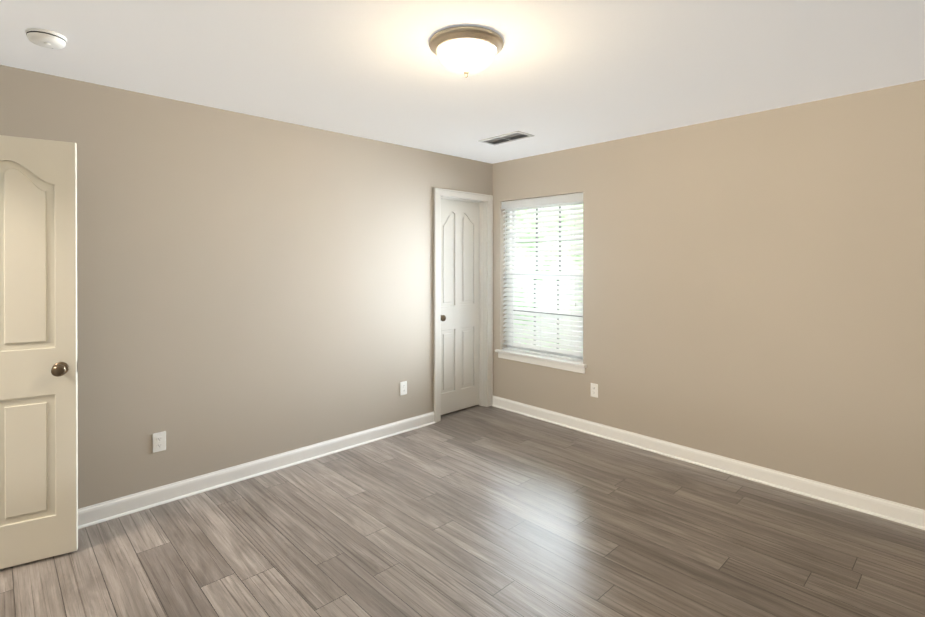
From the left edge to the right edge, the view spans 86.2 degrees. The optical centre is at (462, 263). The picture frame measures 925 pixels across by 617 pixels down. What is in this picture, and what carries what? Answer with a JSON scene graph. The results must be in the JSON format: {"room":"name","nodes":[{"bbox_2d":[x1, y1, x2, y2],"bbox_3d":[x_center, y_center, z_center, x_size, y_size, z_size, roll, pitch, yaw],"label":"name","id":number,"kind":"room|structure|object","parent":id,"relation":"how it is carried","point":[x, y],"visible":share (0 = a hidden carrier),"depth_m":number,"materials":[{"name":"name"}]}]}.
{"room":"empty bedroom","nodes":[
{"label":"empty bedroom","id":0,"kind":"room"},
{"bbox_2d":[0,65,492,508],"bbox_3d":[-1.262,0.216,3.581,4.220,2.440,0.120,0,0,-44],"label":"wall","id":1,"kind":"structure","parent":0,"point":[250,288],"depth_m":3.24,"materials":[{"name":"beige paint"}]},
{"bbox_2d":[0,135,77,568],"bbox_3d":[-2.236,0.415,2.254,0.755,2.030,0.259,0,0,-44],"label":"entry door","id":2,"kind":"structure","parent":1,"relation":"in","point":[38,378],"depth_m":2.38,"materials":[{"name":"beige paint"}]},
{"bbox_2d":[153,431,165,452],"bbox_3d":[-1.817,1.069,2.964,0.070,0.114,0.008,0,0,-44],"label":"electrical outlet","id":3,"kind":"object","parent":1,"relation":"attached to","point":[159,441],"visible":1,"depth_m":2.96,"materials":[{"name":"white plastic"}]},
{"bbox_2d":[78,411,434,528],"bbox_3d":[-1.451,1.388,3.304,3.318,0.100,0.026,0,0,-44],"label":"baseboard","id":4,"kind":"structure","parent":1,"relation":"attached to","point":[118,507],"depth_m":3.25,"materials":[{"name":"white wood"}]},
{"bbox_2d":[400,381,406,395],"bbox_3d":[-0.503,1.064,4.223,0.070,0.114,0.008,0,0,-44],"label":"electrical outlet","id":5,"kind":"object","parent":1,"relation":"attached to","point":[403,388],"visible":1,"depth_m":4.22,"materials":[{"name":"white plastic"}]},
{"bbox_2d":[441,199,478,414],"bbox_3d":[-0.056,0.405,4.795,0.604,2.030,0.181,0,0,-44],"label":"closet door","id":6,"kind":"structure","parent":1,"relation":"in","point":[459,305],"depth_m":4.79,"materials":[{"name":"white paint"}]},
{"bbox_2d":[434,188,492,422],"bbox_3d":[-0.019,0.373,4.756,0.764,2.117,0.142,0,0,-44],"label":"trim","id":7,"kind":"structure","parent":1,"relation":"attached to","point":[485,201],"depth_m":4.93,"materials":[{"name":"white wood"}]},
{"bbox_2d":[0,405,924,616],"bbox_3d":[-0.825,1.493,2.052,6.090,0.100,5.900,0,0,-44],"label":"floor","id":8,"kind":"structure","parent":0,"point":[480,511],"depth_m":2.54,"materials":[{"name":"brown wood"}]},
{"bbox_2d":[0,0,924,163],"bbox_3d":[-0.825,-1.047,2.042,6.090,0.100,5.900,0,0,-44],"label":"ceiling","id":9,"kind":"structure","parent":0,"point":[557,75],"depth_m":2.42,"materials":[{"name":"white paint"}]},
{"bbox_2d":[25,28,66,48],"bbox_3d":[-1.817,-0.975,2.159,0.140,0.044,0.140,0,0,-44],"label":"smoke detector","id":10,"kind":"object","parent":9,"relation":"attached to","point":[45,38],"visible":1,"depth_m":2.13,"materials":[{"name":"white plastic"}]},
{"bbox_2d":[429,26,503,77],"bbox_3d":[0.017,-0.918,2.226,0.336,0.160,0.336,0,0,-44],"label":"lamp","id":11,"kind":"object","parent":9,"relation":"attached to","point":[466,51],"visible":1,"depth_m":2.13,"materials":[{"name":"white glass"}]},
{"bbox_2d":[478,131,534,145],"bbox_3d":[0.345,-1.000,3.951,0.200,0.010,0.430,0,0,-44],"label":"ceiling vent","id":12,"kind":"object","parent":9,"relation":"in","point":[507,137],"visible":1,"depth_m":3.94,"materials":[{"name":"grey metal"}]},
{"bbox_2d":[493,80,924,509],"bbox_3d":[1.195,0.214,4.188,0.170,2.440,5.440,0,0,-44],"label":"wall","id":13,"kind":"structure","parent":0,"point":[754,288],"depth_m":3.26,"materials":[{"name":"beige paint"}]},
{"bbox_2d":[495,349,586,373],"bbox_3d":[0.726,0.897,4.598,0.145,0.080,1.019,0,0,-44],"label":"window sill","id":14,"kind":"structure","parent":13,"relation":"attached to","point":[568,365],"depth_m":4.52,"materials":[{"name":"white wood"}]},
{"bbox_2d":[507,201,582,358],"bbox_3d":[0.797,0.120,4.663,0.077,1.475,0.949,0,0,-44],"label":"window","id":15,"kind":"structure","parent":13,"relation":"in","point":[548,352],"depth_m":4.74,"materials":[{"name":"white glass"}]},
{"bbox_2d":[501,192,582,362],"bbox_3d":[0.733,0.120,4.602,0.082,1.472,0.945,0,0,-44],"label":"window blinds","id":16,"kind":"object","parent":15,"relation":"attached to","point":[574,199],"visible":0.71,"depth_m":4.58,"materials":[{"name":"white plastic"}]},
{"bbox_2d":[591,383,597,397],"bbox_3d":[1.107,1.064,4.155,0.008,0.114,0.070,0,0,-44],"label":"electrical outlet","id":17,"kind":"object","parent":13,"relation":"attached to","point":[594,390],"visible":1,"depth_m":4.15,"materials":[{"name":"white plastic"}]},
{"bbox_2d":[492,395,924,529],"bbox_3d":[1.608,1.386,3.620,0.026,0.100,3.800,0,0,-44],"label":"baseboard","id":18,"kind":"structure","parent":13,"relation":"attached to","point":[884,509],"depth_m":3.34,"materials":[{"name":"white wood"}]},
{"label":"outside","id":19,"kind":"structure","parent":0,"visible":0},
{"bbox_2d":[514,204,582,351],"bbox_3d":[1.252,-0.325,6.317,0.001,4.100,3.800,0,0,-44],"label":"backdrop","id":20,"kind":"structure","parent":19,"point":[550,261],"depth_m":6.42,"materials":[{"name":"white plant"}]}
]}

